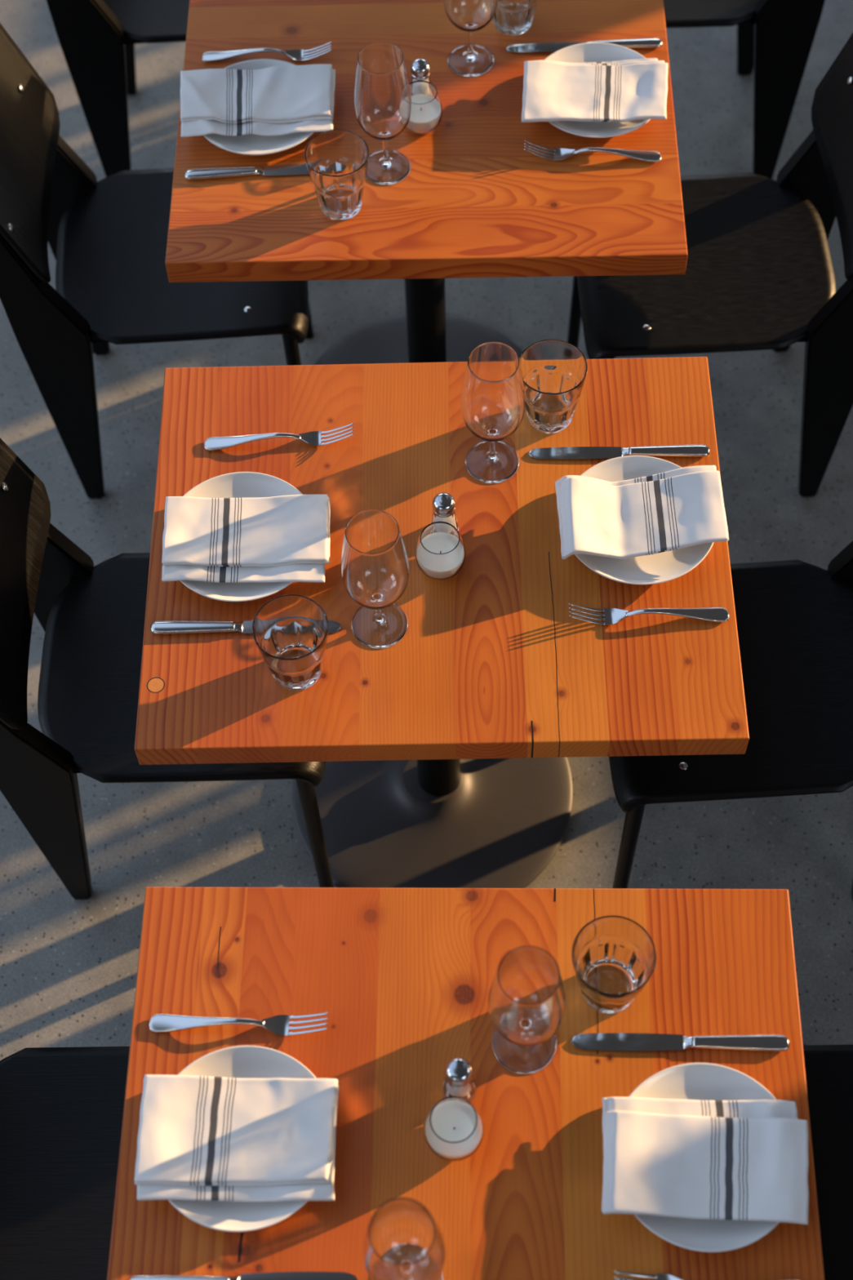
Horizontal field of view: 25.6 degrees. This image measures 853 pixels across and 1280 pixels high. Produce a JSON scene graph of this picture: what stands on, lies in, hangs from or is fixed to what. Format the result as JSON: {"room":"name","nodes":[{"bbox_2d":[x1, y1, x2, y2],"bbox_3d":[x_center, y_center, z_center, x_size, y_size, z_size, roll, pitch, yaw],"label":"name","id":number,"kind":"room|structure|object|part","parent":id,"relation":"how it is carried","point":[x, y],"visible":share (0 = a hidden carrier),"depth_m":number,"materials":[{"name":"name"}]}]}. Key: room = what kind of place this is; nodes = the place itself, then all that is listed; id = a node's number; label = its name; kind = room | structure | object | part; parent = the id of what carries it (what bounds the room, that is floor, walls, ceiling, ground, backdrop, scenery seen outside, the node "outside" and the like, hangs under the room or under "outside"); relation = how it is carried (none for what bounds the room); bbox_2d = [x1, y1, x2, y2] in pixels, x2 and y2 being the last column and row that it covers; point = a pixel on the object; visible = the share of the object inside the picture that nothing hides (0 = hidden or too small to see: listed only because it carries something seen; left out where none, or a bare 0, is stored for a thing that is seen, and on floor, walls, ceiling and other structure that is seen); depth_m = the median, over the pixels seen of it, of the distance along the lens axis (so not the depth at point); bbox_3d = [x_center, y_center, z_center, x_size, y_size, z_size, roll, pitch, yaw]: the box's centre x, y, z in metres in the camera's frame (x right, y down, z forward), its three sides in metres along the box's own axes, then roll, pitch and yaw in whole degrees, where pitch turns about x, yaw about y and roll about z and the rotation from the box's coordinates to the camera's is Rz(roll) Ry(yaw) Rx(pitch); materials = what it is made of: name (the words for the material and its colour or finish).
{"room":"restaurant dining area","nodes":[
{"label":"restaurant dining area","id":0,"kind":"room"},
{"bbox_2d":[0,0,852,1060],"bbox_3d":[0.117,-1.227,4.055,8.200,0.080,10.500,-1,59,1],"label":"floor","id":1,"kind":"structure","parent":0,"point":[68,966],"depth_m":3.36,"materials":[{"name":"concrete"}]},
{"bbox_2d":[0,1046,129,1279],"bbox_3d":[-0.468,0.717,2.383,0.525,0.815,0.400,-1,59,1],"label":"dining chair","id":2,"kind":"object","parent":1,"relation":"on","point":[61,1108],"visible":0.4,"depth_m":2.38,"materials":[{"name":"black"}]},
{"bbox_2d":[45,0,189,177],"bbox_3d":[-0.469,-1.238,3.555,0.525,0.815,0.400,-4,59,-1],"label":"dining chair","id":3,"kind":"object","parent":1,"relation":"on","point":[97,39],"visible":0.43,"depth_m":3.46,"materials":[{"name":"black"}]},
{"bbox_3d":[-0.624,-1.078,3.480,0.141,0.785,0.033,-4,59,-1],"label":"leg","id":4,"kind":"part","parent":3,"relation":"part of","materials":[{"name":"black"}]},
{"bbox_3d":[-0.644,-1.363,3.651,0.141,0.785,0.033,-4,59,-1],"label":"leg","id":5,"kind":"part","parent":3,"relation":"part of","materials":[{"name":"black"}]},
{"bbox_3d":[-0.417,-1.250,3.540,0.367,0.030,0.326,-4,59,-1],"label":"seat frame","id":6,"kind":"part","parent":3,"relation":"part of","materials":[{"name":"black"}]},
{"bbox_3d":[-0.416,-1.256,3.533,0.419,0.036,0.386,-4,59,-1],"label":"seat","id":7,"kind":"part","parent":3,"relation":"part of","materials":[{"name":"black wood"}]},
{"bbox_2d":[0,22,313,498],"bbox_3d":[-0.464,-0.631,3.191,0.525,0.815,0.400,-4,59,-1],"label":"dining chair","id":8,"kind":"object","parent":1,"relation":"on","point":[106,237],"visible":0.71,"depth_m":3.10,"materials":[{"name":"black wood"}]},
{"bbox_3d":[-0.667,-0.757,2.959,0.130,0.280,0.400,-4,59,-1],"label":"backrest","id":9,"kind":"part","parent":8,"relation":"part of","materials":[{"name":"black wood"}]},
{"bbox_3d":[-0.620,-0.471,3.116,0.141,0.785,0.033,-4,59,-1],"label":"leg","id":10,"kind":"part","parent":8,"relation":"part of","materials":[{"name":"black"}]},
{"bbox_3d":[-0.639,-0.756,3.287,0.141,0.785,0.033,-4,59,-1],"label":"leg","id":11,"kind":"part","parent":8,"relation":"part of","materials":[{"name":"black"}]},
{"bbox_3d":[-0.413,-0.643,3.176,0.367,0.030,0.326,-4,59,-1],"label":"seat frame","id":12,"kind":"part","parent":8,"relation":"part of","materials":[{"name":"black"}]},
{"bbox_3d":[-0.412,-0.648,3.169,0.419,0.036,0.386,-4,59,-1],"label":"seat","id":13,"kind":"part","parent":8,"relation":"part of","materials":[{"name":"black wood"}]},
{"bbox_3d":[-0.218,-0.397,3.271,0.025,0.426,0.038,-36,65,-19],"label":"leg","id":14,"kind":"part","parent":8,"relation":"part of","materials":[{"name":"black"}]},
{"bbox_3d":[-0.238,-0.694,3.450,0.025,0.426,0.038,29,64,17],"label":"leg","id":15,"kind":"part","parent":8,"relation":"part of","materials":[{"name":"black"}]},
{"bbox_2d":[0,438,333,899],"bbox_3d":[-0.406,0.054,2.779,0.525,0.815,0.400,-1,59,1],"label":"dining chair","id":16,"kind":"object","parent":1,"relation":"on","point":[91,618],"visible":0.51,"depth_m":2.71,"materials":[{"name":"black"}]},
{"bbox_3d":[-0.609,-0.080,2.552,0.130,0.280,0.400,-1,59,1],"label":"backrest","id":17,"kind":"part","parent":16,"relation":"part of","materials":[{"name":"black wood"}]},
{"bbox_3d":[-0.570,0.207,2.708,0.141,0.785,0.033,-1,59,1],"label":"leg","id":18,"kind":"part","parent":16,"relation":"part of","materials":[{"name":"black"}]},
{"bbox_3d":[-0.573,-0.078,2.880,0.141,0.785,0.033,-1,59,1],"label":"leg","id":19,"kind":"part","parent":16,"relation":"part of","materials":[{"name":"black"}]},
{"bbox_3d":[-0.354,0.039,2.755,0.419,0.036,0.386,-1,59,1],"label":"seat","id":20,"kind":"part","parent":16,"relation":"part of","materials":[{"name":"black wood"}]},
{"bbox_3d":[-0.168,0.298,2.853,0.025,0.426,0.038,-34,64,-17],"label":"leg","id":21,"kind":"part","parent":16,"relation":"part of","materials":[{"name":"black metal"}]},
{"bbox_2d":[164,0,688,364],"bbox_3d":[0.007,-0.621,3.211,0.762,0.750,0.605,-1,59,1],"label":"dining table","id":22,"kind":"object","parent":1,"relation":"on","point":[472,202],"visible":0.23,"depth_m":2.82,"materials":[{"name":"brown wood"}]},
{"bbox_2d":[184,163,309,179],"bbox_3d":[-0.241,-0.707,2.825,0.245,0.008,0.021,-3,59,-1],"label":"knife","id":23,"kind":"object","parent":22,"relation":"on","point":[291,169],"visible":0.88,"depth_m":2.82,"materials":[{"name":"silver metal"}]},
{"bbox_3d":[-0.310,-0.702,2.824,0.108,0.008,0.019,-4,59,-1],"label":"handle","id":24,"kind":"part","parent":23,"relation":"part of","materials":[{"name":"silver metal"}]},
{"bbox_3d":[-0.182,-0.709,2.828,0.126,0.004,0.021,-4,59,-1],"label":"blade","id":25,"kind":"part","parent":23,"relation":"part of","materials":[{"name":"silver metal"}]},
{"bbox_2d":[203,58,314,155],"bbox_3d":[-0.255,-0.810,2.879,0.205,0.025,0.205,-1,59,1],"label":"plate","id":26,"kind":"object","parent":22,"relation":"on","point":[248,144],"visible":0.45,"depth_m":2.85,"materials":[{"name":"white ceramic"}]},
{"bbox_2d":[180,64,335,137],"bbox_3d":[-0.258,-0.823,2.863,0.242,0.025,0.141,-1,59,1],"label":"napkin","id":27,"kind":"object","parent":26,"relation":"on","point":[274,100],"visible":1,"depth_m":2.86,"materials":[{"name":"fabric"}]},
{"bbox_2d":[201,41,332,62],"bbox_3d":[-0.251,-0.923,2.947,0.206,0.021,0.024,-1,59,1],"label":"fork","id":28,"kind":"object","parent":22,"relation":"on","point":[295,55],"visible":1,"depth_m":2.95,"materials":[{"name":"silver metal"}]},
{"bbox_3d":[-0.287,-0.922,2.950,0.133,0.016,0.022,-1,59,1],"label":"handle","id":29,"kind":"part","parent":28,"relation":"part of","materials":[{"name":"silver metal"}]},
{"bbox_2d":[304,129,368,220],"bbox_3d":[-0.128,-0.674,2.746,0.093,0.106,0.093,-30,63,-15],"label":"tumbler","id":30,"kind":"object","parent":22,"relation":"on","point":[336,161],"visible":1,"depth_m":2.73,"materials":[{"name":"clear glass"}]},
{"bbox_2d":[354,42,411,184],"bbox_3d":[-0.063,-0.767,2.739,0.083,0.211,0.083,-12,59,-6],"label":"wine glass","id":31,"kind":"object","parent":22,"relation":"on","point":[382,90],"visible":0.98,"depth_m":2.69,"materials":[{"name":"clear glass"}]},
{"bbox_2d":[410,58,431,82],"bbox_3d":[-0.009,-0.854,2.869,0.039,0.075,0.039,-16,60,-8],"label":"salt shaker","id":32,"kind":"object","parent":22,"relation":"on","point":[420,68],"visible":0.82,"depth_m":2.84,"materials":[{"name":"silver metal"}]},
{"bbox_3d":[-0.008,-0.848,2.878,0.039,0.054,0.039,-16,60,-8],"label":"glass","id":33,"kind":"part","parent":32,"relation":"part of","materials":[{"name":"clear glass"}]},
{"bbox_2d":[405,80,442,134],"bbox_3d":[-0.009,-0.804,2.844,0.066,0.067,0.066,-7,59,-3],"label":"votive candle","id":34,"kind":"object","parent":22,"relation":"on","point":[426,115],"visible":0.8,"depth_m":2.83,"materials":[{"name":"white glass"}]},
{"bbox_2d":[443,0,497,76],"bbox_3d":[0.067,-0.963,2.853,0.086,0.211,0.086,-3,59,0],"label":"wine glass","id":35,"kind":"object","parent":22,"relation":"on","point":[470,60],"visible":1,"depth_m":2.85,"materials":[{"name":"clear glass"}]},
{"bbox_2d":[492,0,537,35],"bbox_3d":[0.136,-1.010,2.940,0.093,0.106,0.093,-41,66,-20],"label":"tumbler","id":36,"kind":"object","parent":22,"relation":"on","point":[511,17],"visible":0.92,"depth_m":2.94,"materials":[{"name":"clear glass"}]},
{"bbox_2d":[506,37,662,53],"bbox_3d":[0.247,-0.934,2.949,0.245,0.008,0.021,-2,59,1],"label":"knife","id":37,"kind":"object","parent":22,"relation":"on","point":[653,42],"visible":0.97,"depth_m":2.95,"materials":[{"name":"silver metal"}]},
{"bbox_3d":[0.188,-0.931,2.952,0.126,0.004,0.021,-1,59,1],"label":"blade","id":38,"kind":"part","parent":37,"relation":"part of","materials":[{"name":"silver metal"}]},
{"bbox_3d":[0.316,-0.936,2.948,0.108,0.008,0.019,-1,59,1],"label":"handle","id":39,"kind":"part","parent":37,"relation":"part of","materials":[{"name":"silver metal"}]},
{"bbox_2d":[524,140,661,162],"bbox_3d":[0.250,-0.734,2.821,0.206,0.021,0.024,2,59,3],"label":"fork","id":40,"kind":"object","parent":22,"relation":"on","point":[561,154],"visible":1,"depth_m":2.82,"materials":[{"name":"silver metal"}]},
{"bbox_3d":[0.287,-0.732,2.821,0.133,0.016,0.022,2,59,3],"label":"handle","id":41,"kind":"part","parent":40,"relation":"part of","materials":[{"name":"silver metal"}]},
{"bbox_2d":[543,42,650,137],"bbox_3d":[0.261,-0.837,2.881,0.205,0.025,0.205,-1,59,1],"label":"plate","id":42,"kind":"object","parent":22,"relation":"on","point":[586,52],"visible":0.4,"depth_m":2.91,"materials":[{"name":"white ceramic"}]},
{"bbox_2d":[521,57,668,122],"bbox_3d":[0.257,-0.836,2.862,0.229,0.023,0.140,-1,59,1],"label":"napkin","id":43,"kind":"object","parent":42,"relation":"on","point":[628,90],"visible":1,"depth_m":2.85,"materials":[{"name":"fabric"}]},
{"bbox_2d":[134,356,749,888],"bbox_3d":[0.024,0.062,2.800,0.762,0.750,0.605,-1,59,1],"label":"dining table","id":44,"kind":"object","parent":1,"relation":"on","point":[446,748],"visible":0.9,"depth_m":2.45,"materials":[{"name":"brown wood"}]},
{"bbox_2d":[162,471,302,601],"bbox_3d":[-0.244,-0.131,2.471,0.205,0.025,0.205,-1,59,1],"label":"plate","id":45,"kind":"object","parent":44,"relation":"on","point":[238,484],"visible":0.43,"depth_m":2.50,"materials":[{"name":"white ceramic"}]},
{"bbox_2d":[161,493,330,582],"bbox_3d":[-0.235,-0.131,2.451,0.222,0.020,0.135,-1,59,1],"label":"napkin","id":46,"kind":"object","parent":45,"relation":"on","point":[281,538],"visible":1,"depth_m":2.45,"materials":[{"name":"fabric"}]},
{"bbox_2d":[150,620,341,634],"bbox_3d":[-0.232,-0.017,2.412,0.245,0.008,0.021,-1,59,1],"label":"knife","id":47,"kind":"object","parent":44,"relation":"on","point":[160,627],"visible":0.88,"depth_m":2.41,"materials":[{"name":"silver metal"}]},
{"bbox_3d":[-0.300,-0.016,2.413,0.108,0.008,0.019,-1,59,1],"label":"handle","id":48,"kind":"part","parent":47,"relation":"part of","materials":[{"name":"silver metal"}]},
{"bbox_3d":[-0.172,-0.017,2.412,0.126,0.004,0.021,-1,59,1],"label":"blade","id":49,"kind":"part","parent":47,"relation":"part of","materials":[{"name":"silver metal"}]},
{"bbox_2d":[204,422,354,450],"bbox_3d":[-0.201,-0.277,2.558,0.206,0.021,0.024,-3,59,0],"label":"fork","id":50,"kind":"object","parent":44,"relation":"on","point":[313,437],"visible":1,"depth_m":2.56,"materials":[{"name":"silver metal"}]},
{"bbox_3d":[-0.238,-0.274,2.560,0.133,0.016,0.022,-3,59,0],"label":"handle","id":51,"kind":"part","parent":50,"relation":"part of","materials":[{"name":"silver metal"}]},
{"bbox_2d":[252,594,328,690],"bbox_3d":[-0.165,0.011,2.336,0.093,0.106,0.093,-37,65,-19],"label":"tumbler","id":52,"kind":"object","parent":44,"relation":"on","point":[290,632],"visible":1,"depth_m":2.33,"materials":[{"name":"clear glass"}]},
{"bbox_2d":[341,509,408,648],"bbox_3d":[-0.062,-0.075,2.324,0.083,0.211,0.083,29,64,18],"label":"wine glass","id":53,"kind":"object","parent":44,"relation":"on","point":[375,564],"visible":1,"depth_m":2.29,"materials":[{"name":"clear glass"}]},
{"bbox_2d":[414,521,466,580],"bbox_3d":[0.018,-0.114,2.429,0.066,0.067,0.066,-19,60,-9],"label":"votive candle","id":54,"kind":"object","parent":44,"relation":"on","point":[440,553],"visible":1,"depth_m":2.42,"materials":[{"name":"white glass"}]},
{"bbox_2d":[431,492,459,531],"bbox_3d":[0.023,-0.163,2.454,0.039,0.075,0.039,-1,59,1],"label":"salt shaker","id":55,"kind":"object","parent":44,"relation":"on","point":[443,504],"visible":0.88,"depth_m":2.43,"materials":[{"name":"clear glass"}]},
{"bbox_3d":[0.023,-0.158,2.463,0.039,0.054,0.039,-1,59,1],"label":"glass","id":56,"kind":"part","parent":55,"relation":"part of","materials":[{"name":"clear glass"}]},
{"bbox_2d":[461,342,524,483],"bbox_3d":[0.087,-0.296,2.452,0.083,0.211,0.083,-1,59,1],"label":"wine glass","id":57,"kind":"object","parent":44,"relation":"on","point":[493,393],"visible":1,"depth_m":2.41,"materials":[{"name":"clear glass"}]},
{"bbox_2d":[519,339,587,433],"bbox_3d":[0.168,-0.336,2.536,0.093,0.106,0.093,-41,66,-21],"label":"tumbler","id":58,"kind":"object","parent":44,"relation":"on","point":[554,371],"visible":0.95,"depth_m":2.53,"materials":[{"name":"clear glass"}]},
{"bbox_2d":[528,444,710,460],"bbox_3d":[0.261,-0.255,2.542,0.245,0.008,0.021,-1,59,1],"label":"knife","id":59,"kind":"object","parent":44,"relation":"on","point":[574,453],"visible":1,"depth_m":2.54,"materials":[{"name":"silver metal"}]},
{"bbox_3d":[0.201,-0.253,2.545,0.126,0.004,0.021,0,59,1],"label":"blade","id":60,"kind":"part","parent":59,"relation":"part of","materials":[{"name":"silver metal"}]},
{"bbox_3d":[0.329,-0.255,2.540,0.108,0.008,0.019,0,59,1],"label":"handle","id":61,"kind":"part","parent":59,"relation":"part of","materials":[{"name":"silver metal"}]},
{"bbox_2d":[574,455,714,584],"bbox_3d":[0.279,-0.153,2.471,0.205,0.025,0.205,-1,59,1],"label":"plate","id":62,"kind":"object","parent":44,"relation":"on","point":[664,566],"visible":0.31,"depth_m":2.44,"materials":[{"name":"white ceramic"}]},
{"bbox_2d":[555,465,728,559],"bbox_3d":[0.279,-0.166,2.451,0.220,0.037,0.128,-5,59,-1],"label":"napkin","id":63,"kind":"object","parent":62,"relation":"on","point":[681,508],"visible":1,"depth_m":2.44,"materials":[{"name":"fabric"}]},
{"bbox_2d":[568,603,729,625],"bbox_3d":[0.285,-0.035,2.401,0.206,0.021,0.024,-1,59,1],"label":"fork","id":64,"kind":"object","parent":44,"relation":"on","point":[611,615],"visible":1,"depth_m":2.40,"materials":[{"name":"silver metal"}]},
{"bbox_3d":[0.322,-0.034,2.402,0.133,0.016,0.022,-1,59,1],"label":"handle","id":65,"kind":"part","parent":64,"relation":"part of","materials":[{"name":"silver metal"}]},
{"bbox_2d":[106,886,824,1279],"bbox_3d":[0.050,0.746,2.390,0.762,0.750,0.605,0,59,1],"label":"dining table","id":66,"kind":"object","parent":1,"relation":"on","point":[403,978],"visible":0.65,"depth_m":2.12,"materials":[{"name":"brown wood"}]},
{"bbox_2d":[148,1012,328,1035],"bbox_3d":[-0.214,0.434,2.132,0.206,0.021,0.024,1,59,2],"label":"fork","id":67,"kind":"object","parent":66,"relation":"on","point":[278,1024],"visible":1,"depth_m":2.13,"materials":[{"name":"silver metal"}]},
{"bbox_3d":[-0.250,0.435,2.135,0.133,0.016,0.022,1,59,2],"label":"handle","id":68,"kind":"part","parent":67,"relation":"part of","materials":[{"name":"silver metal"}]},
{"bbox_2d":[167,1045,316,1231],"bbox_3d":[-0.202,0.548,2.063,0.205,0.025,0.205,-1,59,1],"label":"plate","id":69,"kind":"object","parent":66,"relation":"on","point":[237,1061],"visible":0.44,"depth_m":2.09,"materials":[{"name":"white ceramic"}]},
{"bbox_2d":[133,1074,338,1201],"bbox_3d":[-0.206,0.542,2.046,0.221,0.021,0.141,-1,59,1],"label":"napkin","id":70,"kind":"object","parent":69,"relation":"on","point":[200,1138],"visible":1,"depth_m":2.04,"materials":[{"name":"fabric"}]},
{"bbox_2d":[128,1271,357,1279],"bbox_3d":[-0.195,0.682,1.992,0.245,0.008,0.021,-1,59,1],"label":"knife","id":71,"kind":"object","parent":66,"relation":"on","point":[277,1275],"visible":1,"depth_m":1.99,"materials":[{"name":"silver metal"}]},
{"bbox_3d":[-0.263,0.683,1.992,0.108,0.008,0.019,-1,59,1],"label":"handle","id":72,"kind":"part","parent":71,"relation":"part of","materials":[{"name":"silver metal"}]},
{"bbox_3d":[-0.135,0.681,1.993,0.126,0.004,0.021,-1,59,1],"label":"blade","id":73,"kind":"part","parent":71,"relation":"part of","materials":[{"name":"silver metal"}]},
{"bbox_2d":[363,1197,445,1279],"bbox_3d":[-0.021,0.625,1.903,0.083,0.211,0.083,-20,61,-10],"label":"wine glass","id":74,"kind":"object","parent":66,"relation":"on","point":[403,1241],"visible":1,"depth_m":1.89,"materials":[{"name":"clear glass"}]},
{"bbox_2d":[423,1096,484,1160],"bbox_3d":[0.030,0.531,2.042,0.066,0.067,0.066,-7,59,-3],"label":"votive candle","id":75,"kind":"object","parent":66,"relation":"on","point":[454,1126],"visible":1,"depth_m":2.04,"materials":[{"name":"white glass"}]},
{"bbox_2d":[441,1057,476,1102],"bbox_3d":[0.036,0.483,2.067,0.039,0.075,0.039,-16,60,-8],"label":"salt shaker","id":76,"kind":"object","parent":66,"relation":"on","point":[459,1080],"visible":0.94,"depth_m":2.04,"materials":[{"name":"clear glass"}]},
{"bbox_3d":[0.036,0.488,2.076,0.039,0.054,0.039,-16,60,-8],"label":"glass","id":77,"kind":"part","parent":76,"relation":"part of","materials":[{"name":"clear glass"}]},
{"bbox_2d":[488,945,565,1073],"bbox_3d":[0.108,0.401,2.034,0.083,0.211,0.083,11,60,8],"label":"wine glass","id":78,"kind":"object","parent":66,"relation":"on","point":[526,998],"visible":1,"depth_m":2.01,"materials":[{"name":"clear glass"}]},
{"bbox_2d":[571,915,656,1013],"bbox_3d":[0.207,0.373,2.110,0.093,0.106,0.093,37,66,21],"label":"tumbler","id":79,"kind":"object","parent":66,"relation":"on","point":[614,957],"visible":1,"depth_m":2.12,"materials":[{"name":"clear glass"}]},
{"bbox_2d":[614,1271,681,1279],"bbox_3d":[0.300,0.679,1.972,0.206,0.021,0.024,1,59,2],"label":"fork","id":80,"kind":"object","parent":66,"relation":"on","point":[659,1276],"visible":1,"depth_m":1.98,"materials":[{"name":"silver metal"}]},
{"bbox_2d":[571,1032,790,1051],"bbox_3d":[0.286,0.453,2.116,0.245,0.008,0.021,0,59,2],"label":"knife","id":81,"kind":"object","parent":66,"relation":"on","point":[621,1042],"visible":1,"depth_m":2.12,"materials":[{"name":"silver metal"}]},
{"bbox_3d":[0.227,0.454,2.120,0.126,0.004,0.021,0,59,2],"label":"blade","id":82,"kind":"part","parent":81,"relation":"part of","materials":[{"name":"silver metal"}]},
{"bbox_3d":[0.354,0.454,2.114,0.108,0.008,0.019,0,59,2],"label":"handle","id":83,"kind":"part","parent":81,"relation":"part of","materials":[{"name":"silver metal"}]},
{"bbox_2d":[628,1062,779,1252],"bbox_3d":[0.302,0.563,2.041,0.205,0.025,0.205,-1,59,1],"label":"plate","id":84,"kind":"object","parent":66,"relation":"on","point":[690,1081],"visible":0.39,"depth_m":2.07,"materials":[{"name":"white ceramic"}]},
{"bbox_2d":[601,1096,808,1224],"bbox_3d":[0.300,0.557,2.023,0.222,0.023,0.134,2,59,3],"label":"napkin","id":85,"kind":"object","parent":84,"relation":"on","point":[747,1159],"visible":1,"depth_m":2.02,"materials":[{"name":"fabric"}]},
{"bbox_2d":[567,32,852,497],"bbox_3d":[0.514,-0.614,3.155,0.525,0.815,0.400,-3,59,0],"label":"dining chair","id":86,"kind":"object","parent":1,"relation":"on","point":[759,275],"visible":0.72,"depth_m":3.09,"materials":[{"name":"black wood"}]},
{"bbox_3d":[0.278,-0.650,3.410,0.025,0.426,0.038,-36,65,-18],"label":"leg","id":87,"kind":"part","parent":86,"relation":"part of","materials":[{"name":"black"}]},
{"bbox_3d":[0.461,-0.625,3.132,0.419,0.036,0.386,-3,59,0],"label":"seat","id":88,"kind":"part","parent":86,"relation":"part of","materials":[{"name":"black wood"}]},
{"bbox_3d":[0.462,-0.621,3.140,0.367,0.030,0.326,-3,59,0],"label":"seat frame","id":89,"kind":"part","parent":86,"relation":"part of","materials":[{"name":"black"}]},
{"bbox_3d":[0.672,-0.757,3.255,0.141,0.785,0.033,-3,59,0],"label":"leg","id":90,"kind":"part","parent":86,"relation":"part of","materials":[{"name":"black"}]},
{"bbox_3d":[0.688,-0.472,3.083,0.141,0.785,0.033,-3,59,0],"label":"leg","id":91,"kind":"part","parent":86,"relation":"part of","materials":[{"name":"black"}]},
{"bbox_3d":[0.706,-0.762,2.927,0.130,0.280,0.400,-3,59,0],"label":"backrest","id":92,"kind":"part","parent":86,"relation":"part of","materials":[{"name":"black wood"}]},
{"bbox_2d":[608,541,852,900],"bbox_3d":[0.516,0.069,2.746,0.525,0.815,0.400,-4,59,-1],"label":"dining chair","id":93,"kind":"object","parent":1,"relation":"on","point":[794,618],"visible":0.56,"depth_m":2.69,"materials":[{"name":"black"}]},
{"bbox_3d":[0.299,0.332,2.821,0.025,0.426,0.038,29,64,17],"label":"leg","id":94,"kind":"part","parent":93,"relation":"part of","materials":[{"name":"black metal"}]},
{"bbox_3d":[0.672,-0.076,2.846,0.141,0.785,0.033,-4,59,-1],"label":"leg","id":95,"kind":"part","parent":93,"relation":"part of","materials":[{"name":"black"}]},
{"bbox_3d":[0.692,0.208,2.675,0.141,0.785,0.033,-4,59,-1],"label":"leg","id":96,"kind":"part","parent":93,"relation":"part of","materials":[{"name":"black"}]},
{"bbox_2d":[663,0,825,178],"bbox_3d":[0.504,-1.263,3.545,0.525,0.815,0.400,-1,59,1],"label":"dining chair","id":97,"kind":"object","parent":1,"relation":"on","point":[775,38],"visible":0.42,"depth_m":3.48,"materials":[{"name":"black"}]},
{"bbox_3d":[0.451,-1.276,3.523,0.419,0.036,0.386,-1,59,1],"label":"seat","id":98,"kind":"part","parent":97,"relation":"part of","materials":[{"name":"black wood"}]},
{"bbox_3d":[0.669,-1.401,3.641,0.141,0.785,0.033,-1,59,1],"label":"leg","id":99,"kind":"part","parent":97,"relation":"part of","materials":[{"name":"black"}]},
{"bbox_3d":[0.453,-1.272,3.531,0.367,0.030,0.326,-1,59,1],"label":"seat frame","id":100,"kind":"part","parent":97,"relation":"part of","materials":[{"name":"black"}]},
{"bbox_3d":[0.672,-1.116,3.470,0.141,0.785,0.033,-1,59,1],"label":"leg","id":101,"kind":"part","parent":97,"relation":"part of","materials":[{"name":"black"}]},
{"bbox_2d":[803,1044,852,1279],"bbox_3d":[0.528,0.709,2.362,0.525,0.815,0.400,-1,59,1],"label":"dining chair","id":102,"kind":"object","parent":1,"relation":"on","point":[828,1068],"visible":0.14,"depth_m":2.36,"materials":[{"name":"black"}]}
]}

